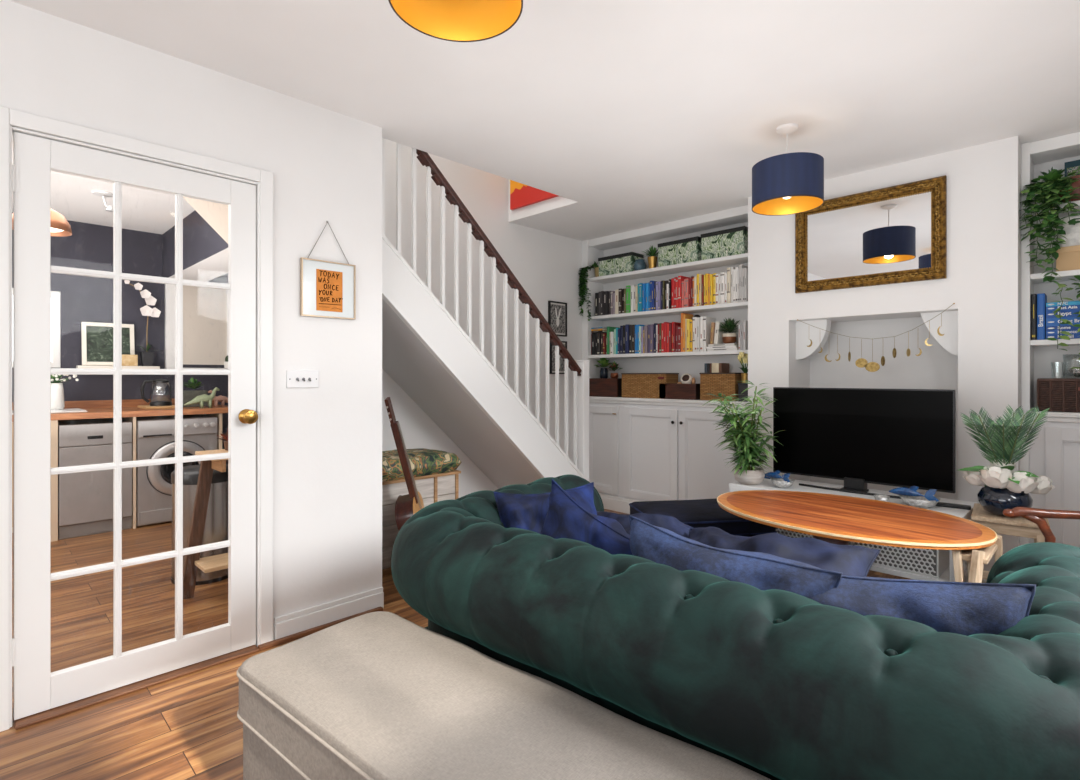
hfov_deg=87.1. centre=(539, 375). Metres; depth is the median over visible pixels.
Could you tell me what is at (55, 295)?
window
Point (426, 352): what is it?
staircase
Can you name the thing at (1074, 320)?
book
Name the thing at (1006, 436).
fronds
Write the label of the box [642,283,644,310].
book
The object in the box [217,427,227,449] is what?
dried flowers
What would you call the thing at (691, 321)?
book
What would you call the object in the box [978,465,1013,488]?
peony
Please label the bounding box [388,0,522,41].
pendant lamp
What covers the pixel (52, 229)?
diffuser
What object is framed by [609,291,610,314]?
book
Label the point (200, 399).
figurine
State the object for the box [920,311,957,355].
trim
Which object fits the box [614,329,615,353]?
book
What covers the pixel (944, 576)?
lattice panel
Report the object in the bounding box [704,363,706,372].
book
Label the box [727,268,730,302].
book
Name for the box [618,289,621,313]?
book
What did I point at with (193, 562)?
stool
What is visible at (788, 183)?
pendant lamp
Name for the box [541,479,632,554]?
cushion
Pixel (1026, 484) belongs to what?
peony
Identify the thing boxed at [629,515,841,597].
cushion
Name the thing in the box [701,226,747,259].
storage box
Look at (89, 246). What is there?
wall
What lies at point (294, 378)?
light switch
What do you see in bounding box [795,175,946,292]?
wall mirror
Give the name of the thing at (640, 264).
ceramic vase
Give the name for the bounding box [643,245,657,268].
potted grass
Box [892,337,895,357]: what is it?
pendant
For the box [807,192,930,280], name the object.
mirror glass
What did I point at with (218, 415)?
end panel
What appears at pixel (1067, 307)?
book
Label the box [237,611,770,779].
ottoman
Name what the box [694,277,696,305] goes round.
book
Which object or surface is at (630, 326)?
book
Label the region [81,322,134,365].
framed print
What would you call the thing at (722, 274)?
book
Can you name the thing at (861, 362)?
pendant
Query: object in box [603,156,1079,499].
wall
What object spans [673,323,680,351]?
book
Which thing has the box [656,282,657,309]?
book
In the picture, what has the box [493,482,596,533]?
cushion
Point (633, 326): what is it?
book
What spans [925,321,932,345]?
pendant
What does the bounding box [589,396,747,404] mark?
countertop
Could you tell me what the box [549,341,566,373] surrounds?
print
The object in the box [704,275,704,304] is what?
book
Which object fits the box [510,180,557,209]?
canvas painting
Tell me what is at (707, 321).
book
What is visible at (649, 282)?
book
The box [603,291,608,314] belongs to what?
book
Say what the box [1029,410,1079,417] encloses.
countertop
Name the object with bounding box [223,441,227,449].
jar
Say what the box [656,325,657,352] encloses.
book
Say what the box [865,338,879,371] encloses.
pendant
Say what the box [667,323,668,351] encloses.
book
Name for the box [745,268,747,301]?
book
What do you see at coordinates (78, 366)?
ledge
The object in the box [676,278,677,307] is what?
book
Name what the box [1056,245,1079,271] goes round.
kraft box
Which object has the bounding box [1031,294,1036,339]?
book
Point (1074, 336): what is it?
book
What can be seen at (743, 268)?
book
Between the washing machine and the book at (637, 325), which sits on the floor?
the washing machine
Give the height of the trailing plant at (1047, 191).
0.651 m
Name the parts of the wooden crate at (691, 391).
panel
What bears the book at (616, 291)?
on the bookcase at (592, 249)
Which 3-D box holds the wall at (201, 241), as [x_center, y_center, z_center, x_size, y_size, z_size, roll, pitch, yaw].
[-2.504,-1.046,4.185,2.340,0.404,0.003,0,0,45]
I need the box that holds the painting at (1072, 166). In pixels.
[1064,160,1079,176]
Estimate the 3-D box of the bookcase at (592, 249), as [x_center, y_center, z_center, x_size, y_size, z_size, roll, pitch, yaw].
[1.055,-0.531,4.749,1.654,1.434,0.232,0,0,45]
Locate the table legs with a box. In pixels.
[952,535,1002,582]
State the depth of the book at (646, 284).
4.81 m
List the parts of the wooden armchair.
leg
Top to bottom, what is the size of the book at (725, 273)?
0.237 m
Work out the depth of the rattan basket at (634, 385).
4.74 m
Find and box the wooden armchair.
[1003,507,1079,542]
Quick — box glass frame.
[300,221,355,319]
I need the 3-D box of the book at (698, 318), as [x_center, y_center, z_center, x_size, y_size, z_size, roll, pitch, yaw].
[1.292,-0.326,4.505,0.019,0.266,0.158,0,0,45]
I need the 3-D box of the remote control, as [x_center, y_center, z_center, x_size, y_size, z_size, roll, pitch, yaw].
[1.996,0.627,2.746,0.140,0.016,0.037,0,0,38]
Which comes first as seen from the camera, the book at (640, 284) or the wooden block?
the wooden block
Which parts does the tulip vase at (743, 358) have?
pot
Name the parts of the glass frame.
glass, chain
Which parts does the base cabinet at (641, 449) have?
door, door, moulding, door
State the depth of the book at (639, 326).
4.84 m
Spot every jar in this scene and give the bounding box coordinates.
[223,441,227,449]
[1069,367,1079,376]
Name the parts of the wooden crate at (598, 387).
panel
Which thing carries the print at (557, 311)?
attached to the wall at (546, 265)
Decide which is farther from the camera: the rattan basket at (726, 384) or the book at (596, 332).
the book at (596, 332)
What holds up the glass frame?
attached to the wall at (325, 164)
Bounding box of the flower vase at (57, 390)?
[51,375,78,409]
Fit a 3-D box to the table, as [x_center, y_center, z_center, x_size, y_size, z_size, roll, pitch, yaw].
[1.312,0.875,2.493,0.801,0.559,1.108,0,0,-43]
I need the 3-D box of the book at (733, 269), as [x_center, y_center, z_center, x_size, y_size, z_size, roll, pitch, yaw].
[1.507,-0.672,4.304,0.017,0.252,0.158,0,0,45]
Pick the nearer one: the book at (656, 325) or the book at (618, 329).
the book at (656, 325)
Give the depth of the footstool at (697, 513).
3.03 m
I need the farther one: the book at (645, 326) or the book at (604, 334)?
the book at (604, 334)
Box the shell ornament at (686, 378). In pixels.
[677,373,695,383]
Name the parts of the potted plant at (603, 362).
pot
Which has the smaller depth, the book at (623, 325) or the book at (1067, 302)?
the book at (1067, 302)
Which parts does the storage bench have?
cushion lid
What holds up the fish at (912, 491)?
on the bowl at (920, 501)
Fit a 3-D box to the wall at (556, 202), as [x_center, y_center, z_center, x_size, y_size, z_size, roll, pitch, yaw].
[-1.358,-2.342,2.913,1.040,2.184,4.200,0,0,45]
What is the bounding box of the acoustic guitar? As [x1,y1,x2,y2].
[384,397,423,529]
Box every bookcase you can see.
[582,205,747,377]
[1021,132,1079,410]
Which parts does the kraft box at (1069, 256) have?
lid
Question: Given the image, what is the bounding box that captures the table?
[717,490,997,549]
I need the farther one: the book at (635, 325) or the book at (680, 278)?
the book at (635, 325)
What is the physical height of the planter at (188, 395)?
0.253 m
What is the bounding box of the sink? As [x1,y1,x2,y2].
[12,408,86,414]
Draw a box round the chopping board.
[137,405,174,408]
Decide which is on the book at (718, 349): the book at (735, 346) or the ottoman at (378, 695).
the book at (735, 346)
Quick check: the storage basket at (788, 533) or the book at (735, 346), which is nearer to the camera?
the storage basket at (788, 533)
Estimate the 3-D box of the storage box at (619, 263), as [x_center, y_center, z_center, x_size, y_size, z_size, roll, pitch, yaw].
[0.720,-0.984,5.077,0.375,0.170,0.174,0,0,45]
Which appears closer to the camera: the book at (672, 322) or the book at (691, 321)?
the book at (691, 321)
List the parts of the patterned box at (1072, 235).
lid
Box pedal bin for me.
[171,464,227,585]
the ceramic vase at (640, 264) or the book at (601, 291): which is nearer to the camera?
the ceramic vase at (640, 264)
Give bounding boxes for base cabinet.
[12,422,12,546]
[589,396,747,513]
[1020,409,1079,547]
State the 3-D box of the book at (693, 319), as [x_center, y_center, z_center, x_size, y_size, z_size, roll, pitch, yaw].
[1.272,-0.329,4.551,0.025,0.274,0.158,0,0,45]
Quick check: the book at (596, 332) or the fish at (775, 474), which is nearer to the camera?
the fish at (775, 474)
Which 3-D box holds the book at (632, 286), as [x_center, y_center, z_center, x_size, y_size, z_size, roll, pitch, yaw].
[0.849,-0.665,4.971,0.030,0.240,0.158,0,0,45]
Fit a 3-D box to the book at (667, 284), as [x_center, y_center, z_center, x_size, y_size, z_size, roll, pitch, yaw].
[1.097,-0.650,4.703,0.019,0.208,0.158,0,0,45]
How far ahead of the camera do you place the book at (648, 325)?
4.78 m
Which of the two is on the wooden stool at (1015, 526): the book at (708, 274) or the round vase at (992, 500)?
the round vase at (992, 500)
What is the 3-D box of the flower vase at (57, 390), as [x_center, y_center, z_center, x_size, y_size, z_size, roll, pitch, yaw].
[-3.640,0.099,4.308,0.180,0.308,0.216,0,0,45]
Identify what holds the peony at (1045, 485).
in the round vase at (992, 500)
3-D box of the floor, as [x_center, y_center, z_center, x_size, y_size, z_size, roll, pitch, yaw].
[-0.795,1.216,2.775,7.350,0.100,6.200,0,0,45]
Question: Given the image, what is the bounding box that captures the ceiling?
[10,0,1079,240]
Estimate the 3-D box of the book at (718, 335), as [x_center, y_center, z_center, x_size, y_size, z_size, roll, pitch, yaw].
[1.391,-0.331,4.381,0.049,0.172,0.133,0,0,45]
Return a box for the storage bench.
[382,448,461,574]
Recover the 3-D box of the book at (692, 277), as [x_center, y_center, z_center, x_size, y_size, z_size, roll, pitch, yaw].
[1.258,-0.668,4.558,0.016,0.245,0.158,0,0,45]
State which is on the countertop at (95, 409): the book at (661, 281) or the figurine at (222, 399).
the figurine at (222, 399)
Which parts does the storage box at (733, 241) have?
lid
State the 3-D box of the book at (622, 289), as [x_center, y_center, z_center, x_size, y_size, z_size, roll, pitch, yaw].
[0.784,-0.656,5.036,0.025,0.220,0.158,0,0,45]
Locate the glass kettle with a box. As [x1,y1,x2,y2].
[140,379,171,405]
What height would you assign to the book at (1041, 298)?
0.245 m
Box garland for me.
[797,303,954,371]
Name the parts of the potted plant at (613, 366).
pot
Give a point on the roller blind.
(205, 310)
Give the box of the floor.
[0,509,913,779]
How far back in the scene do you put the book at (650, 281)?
4.77 m
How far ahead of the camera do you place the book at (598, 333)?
5.15 m
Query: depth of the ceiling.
2.42 m
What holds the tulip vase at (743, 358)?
on the box at (741, 386)
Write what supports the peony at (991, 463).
in the round vase at (992, 500)
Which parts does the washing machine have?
drawer handle, control panel, door glass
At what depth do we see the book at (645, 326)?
4.79 m
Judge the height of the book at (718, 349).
0.017 m
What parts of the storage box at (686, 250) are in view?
lid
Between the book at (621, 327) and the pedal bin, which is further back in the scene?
the book at (621, 327)
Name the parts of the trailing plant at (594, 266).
pot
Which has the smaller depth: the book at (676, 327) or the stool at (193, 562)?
the stool at (193, 562)
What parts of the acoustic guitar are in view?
panel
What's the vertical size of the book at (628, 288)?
0.240 m
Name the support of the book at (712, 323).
on the book at (727, 344)
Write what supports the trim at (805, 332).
attached to the wall at (983, 280)
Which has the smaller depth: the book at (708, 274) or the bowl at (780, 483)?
the bowl at (780, 483)
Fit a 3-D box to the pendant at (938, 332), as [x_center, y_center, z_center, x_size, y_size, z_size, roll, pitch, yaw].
[2.242,-0.287,3.178,0.033,0.126,0.003,0,0,45]
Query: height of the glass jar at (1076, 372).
0.125 m
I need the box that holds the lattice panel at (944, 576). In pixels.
[849,543,966,581]
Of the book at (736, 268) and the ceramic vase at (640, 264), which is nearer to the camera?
the book at (736, 268)
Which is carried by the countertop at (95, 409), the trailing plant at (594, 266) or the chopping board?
the chopping board
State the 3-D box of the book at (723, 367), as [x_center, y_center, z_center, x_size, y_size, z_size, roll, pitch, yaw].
[1.411,0.037,4.350,0.019,0.270,0.133,0,0,45]
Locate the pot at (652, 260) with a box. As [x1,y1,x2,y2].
[647,256,657,268]
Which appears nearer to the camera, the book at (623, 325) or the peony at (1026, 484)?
the peony at (1026, 484)
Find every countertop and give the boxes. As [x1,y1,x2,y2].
[12,398,227,421]
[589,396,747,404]
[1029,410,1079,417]
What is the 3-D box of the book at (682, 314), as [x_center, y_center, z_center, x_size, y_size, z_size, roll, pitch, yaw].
[1.195,-0.349,4.621,0.020,0.314,0.158,0,0,45]
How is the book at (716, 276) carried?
on the bookcase at (592, 249)
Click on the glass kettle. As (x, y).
(157, 399)
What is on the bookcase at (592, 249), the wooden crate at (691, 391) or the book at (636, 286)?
the book at (636, 286)
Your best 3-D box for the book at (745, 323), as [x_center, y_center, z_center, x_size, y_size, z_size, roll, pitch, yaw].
[1.556,-0.300,4.235,0.017,0.216,0.153,0,0,45]
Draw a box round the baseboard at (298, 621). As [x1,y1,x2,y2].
[274,587,383,639]
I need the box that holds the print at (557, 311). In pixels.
[548,301,566,336]
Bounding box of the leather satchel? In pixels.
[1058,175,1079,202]
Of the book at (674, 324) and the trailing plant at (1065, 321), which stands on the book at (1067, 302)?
the trailing plant at (1065, 321)
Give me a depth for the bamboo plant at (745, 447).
3.31 m
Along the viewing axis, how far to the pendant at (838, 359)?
3.56 m
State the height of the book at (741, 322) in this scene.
0.208 m
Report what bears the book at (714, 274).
on the bookcase at (592, 249)
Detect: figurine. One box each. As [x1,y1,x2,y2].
[184,387,219,407]
[208,390,227,406]
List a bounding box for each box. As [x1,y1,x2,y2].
[598,252,643,275]
[658,236,700,266]
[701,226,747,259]
[738,383,747,401]
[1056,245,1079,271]
[1061,216,1079,246]
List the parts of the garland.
cord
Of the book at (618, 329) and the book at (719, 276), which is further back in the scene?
the book at (618, 329)
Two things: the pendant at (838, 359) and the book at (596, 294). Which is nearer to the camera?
the pendant at (838, 359)
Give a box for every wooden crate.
[589,378,621,396]
[659,383,699,399]
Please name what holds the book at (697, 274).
on the bookcase at (592, 249)
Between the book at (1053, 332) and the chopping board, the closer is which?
the book at (1053, 332)
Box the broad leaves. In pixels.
[959,466,1037,483]
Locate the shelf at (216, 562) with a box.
[195,553,227,572]
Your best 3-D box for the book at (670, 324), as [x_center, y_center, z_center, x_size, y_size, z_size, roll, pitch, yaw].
[1.114,-0.312,4.694,0.019,0.239,0.158,0,0,45]
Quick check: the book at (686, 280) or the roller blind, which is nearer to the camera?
the book at (686, 280)
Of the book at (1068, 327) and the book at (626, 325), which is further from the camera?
the book at (626, 325)
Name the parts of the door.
knob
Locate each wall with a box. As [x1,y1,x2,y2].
[0,0,381,639]
[12,212,227,463]
[162,210,227,277]
[382,139,581,497]
[509,180,576,221]
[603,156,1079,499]
[748,136,1020,570]
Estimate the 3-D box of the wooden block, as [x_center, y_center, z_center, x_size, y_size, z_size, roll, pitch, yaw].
[-3.458,-0.132,4.745,0.018,0.094,0.160,0,0,45]
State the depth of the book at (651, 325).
4.76 m
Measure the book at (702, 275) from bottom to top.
0.245 m
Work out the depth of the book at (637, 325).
4.87 m
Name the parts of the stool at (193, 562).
leg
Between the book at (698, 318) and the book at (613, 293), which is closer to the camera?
the book at (698, 318)
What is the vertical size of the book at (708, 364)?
0.270 m
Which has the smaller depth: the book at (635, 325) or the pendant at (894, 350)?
the pendant at (894, 350)
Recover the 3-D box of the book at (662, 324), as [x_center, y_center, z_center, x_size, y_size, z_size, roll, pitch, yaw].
[1.068,-0.315,4.752,0.027,0.244,0.158,0,0,45]
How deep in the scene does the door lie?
2.10 m
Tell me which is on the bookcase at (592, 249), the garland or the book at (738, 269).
the book at (738, 269)
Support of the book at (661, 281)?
on the bookcase at (592, 249)
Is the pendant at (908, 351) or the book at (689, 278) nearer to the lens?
the pendant at (908, 351)
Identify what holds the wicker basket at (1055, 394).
on the countertop
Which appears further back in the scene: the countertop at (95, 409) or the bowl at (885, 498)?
the countertop at (95, 409)
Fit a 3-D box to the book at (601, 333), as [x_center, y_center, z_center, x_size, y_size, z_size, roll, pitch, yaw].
[0.614,-0.291,5.191,0.028,0.197,0.158,0,0,45]
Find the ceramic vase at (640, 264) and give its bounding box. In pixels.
[634,259,646,270]
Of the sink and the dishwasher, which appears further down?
the dishwasher
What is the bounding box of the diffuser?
[51,228,63,231]
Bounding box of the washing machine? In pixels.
[136,414,217,525]
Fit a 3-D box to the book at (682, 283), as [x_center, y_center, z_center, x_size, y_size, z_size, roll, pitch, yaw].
[1.198,-0.653,4.615,0.018,0.215,0.158,0,0,45]
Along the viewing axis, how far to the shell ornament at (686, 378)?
4.52 m
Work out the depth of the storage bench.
3.51 m
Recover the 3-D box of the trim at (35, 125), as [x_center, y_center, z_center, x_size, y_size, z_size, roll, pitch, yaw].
[-1.521,0.141,2.200,0.137,2.050,0.890,0,0,45]
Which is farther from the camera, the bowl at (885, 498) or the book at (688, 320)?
the book at (688, 320)
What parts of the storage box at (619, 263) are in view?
lid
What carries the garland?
hanging from the wall at (983, 280)
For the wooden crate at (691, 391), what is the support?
on the countertop
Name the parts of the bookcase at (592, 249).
shelf, shelf, shelf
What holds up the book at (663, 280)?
on the bookcase at (592, 249)
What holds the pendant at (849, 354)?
attached to the garland
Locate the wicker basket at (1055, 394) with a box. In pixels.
[1037,378,1079,412]
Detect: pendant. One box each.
[12,209,71,236]
[835,335,839,360]
[848,337,850,360]
[855,339,867,367]
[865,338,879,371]
[881,356,884,365]
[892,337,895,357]
[906,332,910,355]
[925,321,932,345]
[937,313,943,335]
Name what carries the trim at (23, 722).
attached to the wall at (325, 164)
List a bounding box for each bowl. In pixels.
[770,477,794,487]
[874,495,889,501]
[899,494,940,507]
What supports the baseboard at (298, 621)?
attached to the wall at (325, 164)
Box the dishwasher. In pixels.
[58,418,131,539]
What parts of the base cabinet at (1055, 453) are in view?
moulding, door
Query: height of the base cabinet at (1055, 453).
0.980 m
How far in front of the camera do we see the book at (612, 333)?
5.05 m
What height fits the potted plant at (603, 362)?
0.210 m
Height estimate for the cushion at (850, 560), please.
0.294 m
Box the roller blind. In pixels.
[165,284,227,369]
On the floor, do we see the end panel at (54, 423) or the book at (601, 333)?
the end panel at (54, 423)
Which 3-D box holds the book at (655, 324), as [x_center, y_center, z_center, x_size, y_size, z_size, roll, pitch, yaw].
[1.015,-0.317,4.808,0.022,0.248,0.158,0,0,45]
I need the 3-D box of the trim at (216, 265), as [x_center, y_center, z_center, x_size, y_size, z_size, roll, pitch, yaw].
[-2.401,-1.045,4.288,2.340,0.406,0.288,0,0,45]
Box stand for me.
[729,479,977,581]
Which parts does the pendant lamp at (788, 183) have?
lamp shade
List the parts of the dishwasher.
door, control panel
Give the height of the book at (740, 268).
0.250 m
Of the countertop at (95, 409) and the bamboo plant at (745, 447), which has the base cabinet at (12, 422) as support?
the countertop at (95, 409)
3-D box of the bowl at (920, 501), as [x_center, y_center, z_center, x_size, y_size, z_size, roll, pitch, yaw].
[1.849,0.613,2.768,0.170,0.045,0.170,0,0,45]
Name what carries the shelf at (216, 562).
attached to the stool at (193, 562)
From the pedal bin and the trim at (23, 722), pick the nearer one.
the trim at (23, 722)
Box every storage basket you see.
[776,528,812,537]
[851,542,948,577]
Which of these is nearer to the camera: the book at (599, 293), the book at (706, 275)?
the book at (706, 275)
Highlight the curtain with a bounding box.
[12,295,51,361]
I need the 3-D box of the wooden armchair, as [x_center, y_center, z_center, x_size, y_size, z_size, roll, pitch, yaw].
[2.068,0.642,1.804,0.779,1.052,0.596,0,0,18]
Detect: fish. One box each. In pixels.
[765,470,789,482]
[889,486,938,501]
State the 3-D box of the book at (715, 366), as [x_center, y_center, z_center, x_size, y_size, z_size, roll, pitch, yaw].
[1.381,0.037,4.380,0.059,0.270,0.133,0,0,45]
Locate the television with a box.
[773,387,955,498]
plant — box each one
[578,261,598,320]
[594,358,612,377]
[608,361,621,377]
[704,380,783,484]
[1019,166,1079,284]
[1047,275,1079,368]
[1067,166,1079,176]
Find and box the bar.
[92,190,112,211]
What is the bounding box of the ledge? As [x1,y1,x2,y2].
[76,365,159,368]
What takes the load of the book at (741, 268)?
on the bookcase at (592, 249)
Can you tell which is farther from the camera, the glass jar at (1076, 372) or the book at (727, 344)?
the book at (727, 344)
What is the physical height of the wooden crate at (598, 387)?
0.165 m
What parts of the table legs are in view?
leg, leg, leg, seat, leg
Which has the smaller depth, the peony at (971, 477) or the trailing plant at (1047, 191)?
the peony at (971, 477)
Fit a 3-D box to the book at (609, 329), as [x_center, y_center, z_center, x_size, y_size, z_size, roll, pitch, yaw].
[0.661,-0.317,5.143,0.025,0.250,0.158,0,0,45]
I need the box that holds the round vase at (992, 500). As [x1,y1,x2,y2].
[977,485,1032,516]
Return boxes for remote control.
[935,502,970,509]
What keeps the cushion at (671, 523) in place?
on the sofa
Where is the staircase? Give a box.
[382,138,589,488]
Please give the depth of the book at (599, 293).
5.17 m
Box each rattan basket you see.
[621,373,678,398]
[699,373,741,400]
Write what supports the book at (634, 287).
on the bookcase at (592, 249)
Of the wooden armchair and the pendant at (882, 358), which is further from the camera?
the pendant at (882, 358)
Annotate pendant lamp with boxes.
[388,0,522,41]
[752,123,823,215]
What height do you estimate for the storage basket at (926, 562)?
0.163 m
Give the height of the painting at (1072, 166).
0.249 m
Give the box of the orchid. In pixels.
[124,280,164,365]
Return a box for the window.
[12,288,60,367]
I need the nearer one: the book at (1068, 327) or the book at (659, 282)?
the book at (1068, 327)
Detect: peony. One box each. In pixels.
[963,471,985,485]
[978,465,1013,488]
[989,459,1016,470]
[1007,471,1038,493]
[1032,475,1054,493]
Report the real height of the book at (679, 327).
0.211 m
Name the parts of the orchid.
stem, pot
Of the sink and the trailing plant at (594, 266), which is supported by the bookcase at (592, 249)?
the trailing plant at (594, 266)
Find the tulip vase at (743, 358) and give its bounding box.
[738,352,747,382]
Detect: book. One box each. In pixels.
[591,330,606,332]
[592,333,594,354]
[595,293,597,315]
[595,332,597,354]
[597,332,600,354]
[598,292,600,315]
[601,291,602,314]
[601,333,606,354]
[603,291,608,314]
[603,333,606,354]
[607,327,617,353]
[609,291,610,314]
[611,291,614,313]
[611,332,613,353]
[613,293,614,313]
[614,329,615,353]
[615,290,617,313]
[616,328,619,353]
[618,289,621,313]
[618,329,619,353]
[620,326,622,353]
[622,289,623,312]
[623,325,624,353]
[624,288,625,312]
[625,324,628,353]
[626,285,630,312]
[629,325,631,353]
[631,285,635,311]
[632,325,634,353]
[634,287,635,311]
[635,325,636,352]
[636,286,637,311]
[637,325,644,352]
[639,283,641,311]
[639,326,643,352]
[641,327,643,352]
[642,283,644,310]
[644,325,647,352]
[645,283,647,310]
[648,282,649,310]
[648,325,649,352]
[650,281,651,310]
[650,324,653,352]
[652,281,656,309]
[654,281,655,309]
[654,323,657,352]
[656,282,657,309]
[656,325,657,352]
[658,281,660,309]
[659,323,660,352]
[661,281,662,309]
[661,323,663,352]
[663,280,664,308]
[664,322,669,352]
[665,280,668,308]
[667,284,668,308]
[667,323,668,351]
[668,279,670,308]
[669,323,671,351]
[671,278,673,308]
[672,322,680,351]
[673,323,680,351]
[674,277,677,307]
[675,326,677,351]
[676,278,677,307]
[678,276,688,307]
[678,326,680,351]
[681,281,683,307]
[681,313,692,351]
[683,315,692,351]
[685,279,688,306]
[685,319,686,351]
[687,319,691,351]
[689,278,690,306]
[690,320,692,351]
[691,276,693,306]
[692,317,695,351]
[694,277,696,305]
[695,317,696,350]
[697,274,698,305]
[697,317,699,350]
[699,274,703,305]
[700,316,702,350]
[702,275,703,305]
[703,317,715,350]
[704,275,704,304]
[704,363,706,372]
[705,273,707,304]
[706,345,737,348]
[707,348,737,350]
[707,363,709,372]
[708,274,709,304]
[708,343,737,346]
[710,274,712,304]
[710,322,714,343]
[712,363,718,372]
[713,273,716,304]
[714,321,726,343]
[715,274,717,303]
[718,274,720,303]
[719,363,728,372]
[720,272,725,303]
[725,273,726,302]
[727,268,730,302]
[731,267,734,302]
[733,269,734,302]
[735,267,738,301]
[738,269,739,301]
[738,325,740,349]
[740,268,740,301]
[741,268,742,301]
[741,322,742,349]
[743,268,744,301]
[743,320,747,349]
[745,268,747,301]
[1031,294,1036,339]
[1037,293,1046,339]
[1046,301,1079,306]
[1046,305,1079,310]
[1046,309,1079,317]
[1046,317,1079,325]
[1046,325,1079,330]
[1046,329,1079,334]
[1046,334,1079,339]
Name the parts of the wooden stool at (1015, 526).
seat, leg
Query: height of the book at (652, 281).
0.250 m
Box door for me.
[12,132,257,719]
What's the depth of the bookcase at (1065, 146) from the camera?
3.04 m
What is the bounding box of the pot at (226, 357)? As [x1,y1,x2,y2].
[224,356,227,367]
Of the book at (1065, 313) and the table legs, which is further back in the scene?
the book at (1065, 313)
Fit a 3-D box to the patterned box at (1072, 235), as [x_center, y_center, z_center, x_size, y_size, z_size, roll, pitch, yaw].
[2.859,-0.746,2.918,0.266,0.150,0.136,0,0,45]
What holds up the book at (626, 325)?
on the bookcase at (592, 249)
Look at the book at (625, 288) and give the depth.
4.96 m
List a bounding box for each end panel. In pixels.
[51,420,57,541]
[122,417,135,528]
[203,413,221,449]
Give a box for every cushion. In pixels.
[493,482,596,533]
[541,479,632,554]
[596,511,692,537]
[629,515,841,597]
[688,526,879,576]
[810,575,1035,635]
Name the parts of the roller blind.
sill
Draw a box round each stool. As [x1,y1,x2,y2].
[183,449,227,598]
[971,503,1049,582]
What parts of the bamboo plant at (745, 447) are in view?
pot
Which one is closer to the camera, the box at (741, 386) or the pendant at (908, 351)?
the pendant at (908, 351)
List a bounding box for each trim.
[0,106,272,731]
[14,606,382,729]
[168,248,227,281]
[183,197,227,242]
[796,319,830,359]
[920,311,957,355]
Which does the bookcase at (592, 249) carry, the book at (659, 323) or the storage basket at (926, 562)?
the book at (659, 323)
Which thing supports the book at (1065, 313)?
on the book at (1074, 320)
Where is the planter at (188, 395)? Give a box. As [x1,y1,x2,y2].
[183,377,206,406]
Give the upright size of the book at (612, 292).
0.214 m
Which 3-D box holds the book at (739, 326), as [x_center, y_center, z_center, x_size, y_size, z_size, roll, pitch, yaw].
[1.530,-0.286,4.262,0.017,0.188,0.153,0,0,45]
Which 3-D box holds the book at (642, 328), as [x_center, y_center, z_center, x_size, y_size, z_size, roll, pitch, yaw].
[0.920,-0.306,4.884,0.017,0.228,0.158,0,0,45]
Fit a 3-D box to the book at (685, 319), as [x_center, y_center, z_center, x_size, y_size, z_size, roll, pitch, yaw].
[1.220,-0.325,4.592,0.014,0.265,0.158,0,0,45]
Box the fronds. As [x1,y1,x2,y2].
[960,405,1048,488]
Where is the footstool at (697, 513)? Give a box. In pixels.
[629,498,776,536]
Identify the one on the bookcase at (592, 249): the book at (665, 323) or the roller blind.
the book at (665, 323)
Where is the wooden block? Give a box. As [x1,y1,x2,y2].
[122,354,137,365]
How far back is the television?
3.10 m
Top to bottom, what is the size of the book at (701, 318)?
0.272 m
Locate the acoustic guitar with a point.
(406, 506)
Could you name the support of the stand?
on the floor
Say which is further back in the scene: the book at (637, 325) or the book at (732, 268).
the book at (637, 325)
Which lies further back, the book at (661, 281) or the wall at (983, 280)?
the book at (661, 281)
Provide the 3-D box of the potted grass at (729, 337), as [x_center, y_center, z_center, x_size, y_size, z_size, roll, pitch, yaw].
[1.425,-0.346,4.308,0.248,0.199,0.241,0,0,45]
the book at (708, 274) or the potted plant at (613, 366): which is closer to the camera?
the book at (708, 274)
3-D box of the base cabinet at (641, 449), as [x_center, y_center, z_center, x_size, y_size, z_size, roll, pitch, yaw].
[1.024,0.676,4.718,1.654,0.980,0.315,0,0,45]
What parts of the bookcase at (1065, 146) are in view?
shelf, shelf, shelf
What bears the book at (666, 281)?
on the bookcase at (592, 249)
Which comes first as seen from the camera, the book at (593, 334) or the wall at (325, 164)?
the wall at (325, 164)
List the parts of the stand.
leg, leg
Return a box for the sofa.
[391,474,1079,779]
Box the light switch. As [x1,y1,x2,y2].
[286,370,318,387]
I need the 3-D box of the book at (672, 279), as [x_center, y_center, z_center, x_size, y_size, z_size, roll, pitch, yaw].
[1.135,-0.671,4.685,0.026,0.251,0.158,0,0,45]
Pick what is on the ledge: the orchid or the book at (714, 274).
the orchid
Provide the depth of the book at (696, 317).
4.46 m
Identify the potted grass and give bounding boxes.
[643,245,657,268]
[718,318,740,343]
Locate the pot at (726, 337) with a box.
[722,333,736,343]
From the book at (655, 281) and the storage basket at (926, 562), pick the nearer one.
the storage basket at (926, 562)
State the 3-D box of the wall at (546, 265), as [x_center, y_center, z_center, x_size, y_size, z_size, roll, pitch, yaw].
[-1.230,-1.134,3.705,0.100,4.600,5.300,0,0,45]

